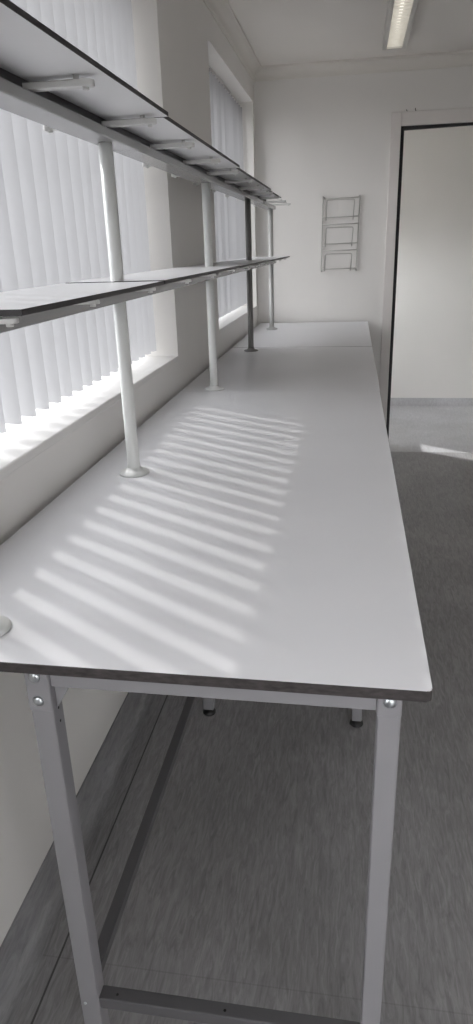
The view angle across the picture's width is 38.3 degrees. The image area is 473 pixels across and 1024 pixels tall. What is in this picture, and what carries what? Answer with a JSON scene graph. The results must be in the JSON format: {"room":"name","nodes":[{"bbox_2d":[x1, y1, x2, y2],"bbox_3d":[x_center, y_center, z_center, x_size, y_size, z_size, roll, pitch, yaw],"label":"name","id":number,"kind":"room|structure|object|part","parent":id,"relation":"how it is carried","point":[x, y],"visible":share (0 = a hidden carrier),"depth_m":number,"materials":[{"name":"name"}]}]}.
{"room":"laboratory","nodes":[
{"label":"laboratory","id":0,"kind":"room"},
{"bbox_2d":[0,0,257,945],"bbox_3d":[-0.422,-0.639,2.265,0.272,2.512,8.460,2,22,9],"label":"wall","id":1,"kind":"structure","parent":0,"point":[176,42],"depth_m":2.28,"materials":[{"name":"beige paint"}]},
{"bbox_2d":[0,109,109,291],"bbox_3d":[-0.484,-0.746,1.677,0.088,0.351,0.694,2,22,9],"label":"vertical blind","id":2,"kind":"object","parent":1,"relation":"attached to","point":[52,225],"depth_m":1.67,"materials":[{"name":"white fabric"}]},
{"bbox_2d":[0,305,118,432],"bbox_3d":[-0.480,-0.398,1.765,0.088,0.201,0.784,2,22,9],"label":"vertical blind","id":3,"kind":"object","parent":1,"relation":"attached to","point":[41,364],"depth_m":1.72,"materials":[{"name":"white fabric"}]},
{"bbox_2d":[10,0,137,90],"bbox_3d":[-0.446,-1.345,1.801,0.088,0.246,0.909,2,22,9],"label":"vertical blind","id":4,"kind":"object","parent":1,"relation":"attached to","point":[102,30],"depth_m":1.94,"materials":[{"name":"white fabric"}]},
{"bbox_2d":[0,692,155,1023],"bbox_3d":[-0.343,0.678,2.010,0.040,0.118,6.862,2,22,9],"label":"baseboard","id":5,"kind":"structure","parent":1,"relation":"attached to","point":[24,944],"depth_m":1.58,"materials":[{"name":"grey plastic"}]},
{"bbox_2d":[0,356,177,479],"bbox_3d":[-0.658,0.162,0.732,0.208,0.022,4.188,2,22,9],"label":"windowsill","id":6,"kind":"structure","parent":1,"relation":"attached to","point":[21,443],"depth_m":1.72,"materials":[{"name":"white paint"}]},
{"bbox_2d":[113,152,150,274],"bbox_3d":[-0.383,-0.977,2.259,0.088,0.350,0.314,2,22,9],"label":"vertical blind","id":7,"kind":"object","parent":1,"relation":"attached to","point":[129,173],"depth_m":2.28,"materials":[{"name":"white fabric"}]},
{"bbox_2d":[126,295,155,363],"bbox_3d":[-0.372,-0.645,2.388,0.088,0.200,0.313,2,22,9],"label":"vertical blind","id":8,"kind":"object","parent":1,"relation":"attached to","point":[140,312],"depth_m":2.41,"materials":[{"name":"white fabric"}]},
{"bbox_2d":[209,66,246,317],"bbox_3d":[-0.098,-1.767,3.889,0.082,1.226,1.429,2,22,9],"label":"vertical blind","id":9,"kind":"object","parent":1,"relation":"attached to","point":[226,111],"visible":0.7,"depth_m":3.98,"materials":[{"name":"white fabric"}]},
{"bbox_2d":[203,0,261,81],"bbox_3d":[-0.406,-1.517,1.155,0.060,0.072,6.862,2,22,9],"label":"trim","id":10,"kind":"structure","parent":1,"relation":"attached to","point":[221,11],"depth_m":3.46,"materials":[{"name":"white paint"}]},
{"bbox_2d":[219,306,256,333],"bbox_3d":[-0.074,-1.171,4.120,0.208,0.022,1.447,2,22,9],"label":"windowsill","id":11,"kind":"structure","parent":1,"relation":"attached to","point":[229,319],"depth_m":4.04,"materials":[{"name":"white paint"}]},
{"bbox_2d":[12,406,472,1023],"bbox_3d":[1.452,0.557,2.414,3.488,0.060,8.460,2,22,9],"label":"floor","id":12,"kind":"structure","parent":0,"point":[249,888],"depth_m":1.73,"materials":[{"name":"grey laminate"}]},
{"bbox_2d":[0,321,431,1023],"bbox_3d":[0.218,-0.143,2.996,0.749,0.900,4.246,2,22,9],"label":"workbench","id":13,"kind":"object","parent":12,"relation":"on","point":[261,554],"visible":1,"depth_m":1.17,"materials":[{"name":"grey laminate"}]},
{"bbox_3d":[-0.264,0.601,1.113,0.034,0.862,0.032,2,22,9],"label":"leg","id":14,"kind":"part","parent":13,"relation":"part of","materials":[{"name":"grey metal"}]},
{"bbox_2d":[0,0,290,636],"bbox_3d":[-0.102,-0.799,2.414,0.280,0.763,4.252,2,22,9],"label":"shelving","id":15,"kind":"object","parent":13,"relation":"on","point":[46,80],"visible":1,"depth_m":1.38,"materials":[{"name":"grey metal"}]},
{"bbox_3d":[-0.380,-0.245,0.878,0.210,0.007,0.020,2,22,9],"label":"shelf arm","id":16,"kind":"part","parent":15,"relation":"part of","materials":[{"name":"grey metal"}]},
{"bbox_3d":[-0.329,-0.645,1.038,0.236,0.010,0.020,2,22,9],"label":"shelf arm","id":17,"kind":"part","parent":15,"relation":"part of","materials":[{"name":"grey metal"}]},
{"bbox_3d":[-0.332,-0.354,1.154,0.210,0.007,0.020,2,22,9],"label":"shelf arm","id":18,"kind":"part","parent":15,"relation":"part of","materials":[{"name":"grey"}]},
{"bbox_3d":[-0.274,-0.772,1.360,0.236,0.010,0.020,2,22,9],"label":"shelf arm","id":19,"kind":"part","parent":15,"relation":"part of","materials":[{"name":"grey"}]},
{"bbox_3d":[-0.261,-0.432,1.539,0.034,0.711,0.034,2,22,9],"label":"post","id":20,"kind":"part","parent":15,"relation":"part of","materials":[{"name":"grey metal"}]},
{"bbox_3d":[-0.277,-0.480,1.475,0.210,0.007,0.020,2,22,9],"label":"shelf arm","id":21,"kind":"part","parent":15,"relation":"part of","materials":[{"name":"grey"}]},
{"bbox_3d":[-0.218,-0.899,1.681,0.236,0.010,0.020,2,22,9],"label":"shelf arm","id":22,"kind":"part","parent":15,"relation":"part of","materials":[{"name":"grey metal"}]},
{"bbox_3d":[-0.163,-1.026,2.003,0.236,0.010,0.020,2,22,9],"label":"shelf arm","id":23,"kind":"part","parent":15,"relation":"part of","materials":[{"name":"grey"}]},
{"bbox_3d":[-0.221,-0.607,1.797,0.210,0.007,0.020,2,22,9],"label":"shelf arm","id":24,"kind":"part","parent":15,"relation":"part of","materials":[{"name":"grey metal"}]},
{"bbox_3d":[-0.107,-1.153,2.324,0.236,0.010,0.020,2,22,9],"label":"shelf arm","id":25,"kind":"part","parent":15,"relation":"part of","materials":[{"name":"grey metal"}]},
{"bbox_3d":[-0.096,-0.808,2.493,0.034,0.711,0.034,2,22,9],"label":"post","id":26,"kind":"part","parent":15,"relation":"part of","materials":[{"name":"grey metal"}]},
{"bbox_3d":[-0.052,-1.279,2.646,0.236,0.010,0.020,2,22,9],"label":"shelf arm","id":27,"kind":"part","parent":15,"relation":"part of","materials":[{"name":"grey metal"}]},
{"bbox_3d":[0.004,-1.406,2.967,0.236,0.010,0.020,2,22,9],"label":"shelf arm","id":28,"kind":"part","parent":15,"relation":"part of","materials":[{"name":"grey metal"}]},
{"bbox_3d":[0.059,-1.533,3.289,0.236,0.010,0.020,2,22,9],"label":"shelf arm","id":29,"kind":"part","parent":15,"relation":"part of","materials":[{"name":"grey metal"}]},
{"bbox_3d":[0.065,-1.178,3.430,0.034,0.711,0.034,2,22,9],"label":"post","id":30,"kind":"part","parent":15,"relation":"part of","materials":[{"name":"grey metal"}]},
{"bbox_3d":[0.114,-1.660,3.610,0.236,0.010,0.020,2,22,9],"label":"shelf arm","id":31,"kind":"part","parent":15,"relation":"part of","materials":[{"name":"grey metal"}]},
{"bbox_3d":[0.220,-1.533,4.331,0.034,0.711,0.034,2,22,9],"label":"post","id":32,"kind":"part","parent":15,"relation":"part of","materials":[{"name":"grey metal"}]},
{"bbox_3d":[0.216,-1.891,4.198,0.236,0.010,0.020,2,22,9],"label":"shelf arm","id":33,"kind":"part","parent":15,"relation":"part of","materials":[{"name":"grey metal"}]},
{"bbox_3d":[0.168,-1.783,3.922,0.236,0.010,0.020,2,22,9],"label":"shelf arm","id":34,"kind":"part","parent":15,"relation":"part of","materials":[{"name":"grey metal"}]},
{"bbox_3d":[-0.102,0.230,2.053,0.034,0.862,0.032,2,22,9],"label":"leg","id":35,"kind":"part","parent":13,"relation":"part of","materials":[{"name":"grey metal"}]},
{"bbox_2d":[0,391,431,701],"bbox_3d":[0.012,-0.116,1.722,0.749,0.016,1.820,2,22,9],"label":"countertop","id":36,"kind":"structure","parent":13,"relation":"on","point":[262,545],"depth_m":1.19,"materials":[{"name":"grey laminate"}]},
{"bbox_2d":[182,346,379,390],"bbox_3d":[0.250,-0.659,3.100,0.749,0.016,1.180,2,22,9],"label":"countertop","id":37,"kind":"structure","parent":13,"relation":"on","point":[267,368],"depth_m":2.96,"materials":[{"name":"grey laminate"}]},
{"bbox_2d":[232,321,371,347],"bbox_3d":[0.442,-1.100,4.217,0.749,0.016,1.238,2,22,9],"label":"countertop","id":38,"kind":"structure","parent":13,"relation":"on","point":[296,334],"depth_m":4.09,"materials":[{"name":"grey laminate"}]},
{"bbox_3d":[0.363,0.244,1.979,0.030,0.862,0.032,2,22,9],"label":"leg","id":39,"kind":"part","parent":13,"relation":"part of","materials":[{"name":"grey metal"}]},
{"bbox_3d":[0.212,0.615,1.036,0.030,0.862,0.032,2,22,9],"label":"leg","id":40,"kind":"part","parent":13,"relation":"part of","materials":[{"name":"grey metal"}]},
{"bbox_2d":[228,0,472,65],"bbox_3d":[1.250,-1.796,1.521,3.780,0.080,8.500,2,22,9],"label":"ceiling","id":41,"kind":"structure","parent":0,"point":[277,31],"depth_m":3.56,"materials":[{"name":"paint"}]},
{"bbox_2d":[382,0,417,49],"bbox_3d":[0.758,-2.324,3.112,0.126,0.058,1.370,2,22,9],"label":"ceiling lamp","id":42,"kind":"object","parent":41,"relation":"attached to","point":[400,14],"visible":1,"depth_m":3.32,"materials":[{"name":"white plastic"}]},
{"bbox_3d":[0.859,-2.533,3.703,0.082,0.010,0.003,2,22,9],"label":"louvre blade","id":43,"kind":"part","parent":42,"relation":"part of","materials":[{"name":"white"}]},
{"bbox_3d":[0.852,-2.517,3.661,0.082,0.010,0.003,2,22,9],"label":"louvre blade","id":44,"kind":"part","parent":42,"relation":"part of","materials":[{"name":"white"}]},
{"bbox_3d":[0.844,-2.500,3.618,0.082,0.010,0.003,2,22,9],"label":"louvre blade","id":45,"kind":"part","parent":42,"relation":"part of","materials":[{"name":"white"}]},
{"bbox_3d":[0.837,-2.483,3.576,0.082,0.010,0.003,2,22,9],"label":"louvre blade","id":46,"kind":"part","parent":42,"relation":"part of","materials":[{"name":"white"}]},
{"bbox_3d":[0.830,-2.467,3.534,0.082,0.010,0.003,2,22,9],"label":"louvre blade","id":47,"kind":"part","parent":42,"relation":"part of","materials":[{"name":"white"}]},
{"bbox_3d":[0.823,-2.450,3.492,0.082,0.010,0.003,2,22,9],"label":"louvre blade","id":48,"kind":"part","parent":42,"relation":"part of","materials":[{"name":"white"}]},
{"bbox_3d":[0.815,-2.433,3.449,0.082,0.010,0.003,2,22,9],"label":"louvre blade","id":49,"kind":"part","parent":42,"relation":"part of","materials":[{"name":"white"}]},
{"bbox_3d":[0.808,-2.417,3.407,0.082,0.010,0.003,2,22,9],"label":"louvre blade","id":50,"kind":"part","parent":42,"relation":"part of","materials":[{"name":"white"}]},
{"bbox_3d":[0.801,-2.400,3.365,0.082,0.010,0.003,2,22,9],"label":"louvre blade","id":51,"kind":"part","parent":42,"relation":"part of","materials":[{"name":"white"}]},
{"bbox_3d":[0.793,-2.384,3.323,0.082,0.010,0.003,2,22,9],"label":"louvre blade","id":52,"kind":"part","parent":42,"relation":"part of","materials":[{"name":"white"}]},
{"bbox_3d":[0.786,-2.367,3.280,0.082,0.010,0.003,2,22,9],"label":"louvre blade","id":53,"kind":"part","parent":42,"relation":"part of","materials":[{"name":"white metal"}]},
{"bbox_3d":[0.779,-2.350,3.238,0.082,0.010,0.003,2,22,9],"label":"louvre blade","id":54,"kind":"part","parent":42,"relation":"part of","materials":[{"name":"white metal"}]},
{"bbox_3d":[0.772,-2.333,3.196,0.082,0.010,0.003,2,22,9],"label":"louvre blade","id":55,"kind":"part","parent":42,"relation":"part of","materials":[{"name":"white metal"}]},
{"bbox_3d":[0.764,-2.317,3.154,0.082,0.010,0.003,2,22,9],"label":"louvre blade","id":56,"kind":"part","parent":42,"relation":"part of","materials":[{"name":"white metal"}]},
{"bbox_3d":[0.757,-2.300,3.111,0.082,0.010,0.003,2,22,9],"label":"louvre blade","id":57,"kind":"part","parent":42,"relation":"part of","materials":[{"name":"white metal"}]},
{"bbox_3d":[0.750,-2.284,3.069,0.082,0.010,0.003,2,22,9],"label":"louvre blade","id":58,"kind":"part","parent":42,"relation":"part of","materials":[{"name":"white metal"}]},
{"bbox_3d":[0.743,-2.267,3.027,0.082,0.010,0.003,2,22,9],"label":"louvre blade","id":59,"kind":"part","parent":42,"relation":"part of","materials":[{"name":"white metal"}]},
{"bbox_2d":[254,66,472,382],"bbox_3d":[1.811,-1.586,4.512,3.368,2.512,0.056,2,22,9],"label":"wall","id":60,"kind":"structure","parent":0,"point":[316,138],"depth_m":4.46,"materials":[{"name":"beige paint"}]},
{"bbox_2d":[321,195,360,271],"bbox_3d":[0.690,-1.851,4.542,0.252,0.469,0.051,2,22,9],"label":"wire rack","id":61,"kind":"object","parent":60,"relation":"attached to","point":[359,196],"visible":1,"depth_m":4.54,"materials":[{"name":"grey metal"}]},
{"bbox_3d":[0.579,-1.857,4.569,0.023,0.469,0.033,2,22,9],"label":"rod","id":62,"kind":"part","parent":61,"relation":"part of","materials":[{"name":"grey metal"}]},
{"bbox_3d":[0.807,-1.851,4.532,0.018,0.469,0.033,2,22,9],"label":"rod","id":63,"kind":"part","parent":61,"relation":"part of","materials":[{"name":"grey metal"}]},
{"bbox_2d":[254,50,472,81],"bbox_3d":[1.764,-2.702,4.017,3.368,0.072,0.060,2,22,9],"label":"trim","id":64,"kind":"structure","parent":60,"relation":"attached to","point":[452,59],"depth_m":4.18,"materials":[{"name":"white paint"}]},
{"bbox_2d":[379,107,472,437],"bbox_3d":[1.490,-1.480,4.585,0.984,2.161,0.047,2,22,9],"label":"door frame","id":65,"kind":"structure","parent":60,"relation":"in","point":[401,122],"depth_m":4.45,"materials":[{"name":"paint"}]},
{"bbox_3d":[1.032,-1.488,4.645,0.062,2.161,0.017,2,22,9],"label":"architrave","id":66,"kind":"part","parent":65,"relation":"part of","materials":[{"name":"paint"}]},
{"bbox_3d":[1.455,-2.445,4.195,0.860,0.078,0.017,2,22,9],"label":"architrave","id":67,"kind":"part","parent":65,"relation":"part of","materials":[{"name":"paint"}]},
{"bbox_2d":[391,125,472,397],"bbox_3d":[2.036,-2.100,5.816,3.368,2.512,0.100,2,22,9],"label":"wall","id":68,"kind":"structure","parent":0,"point":[433,341],"depth_m":5.83,"materials":[{"name":"beige paint"}]},
{"bbox_2d":[390,398,472,406],"bbox_3d":[2.061,-0.993,6.172,3.368,0.070,0.040,2,22,9],"label":"baseboard","id":69,"kind":"structure","parent":68,"relation":"attached to","point":[450,402],"depth_m":6.22,"materials":[{"name":"grey plastic"}]}
]}

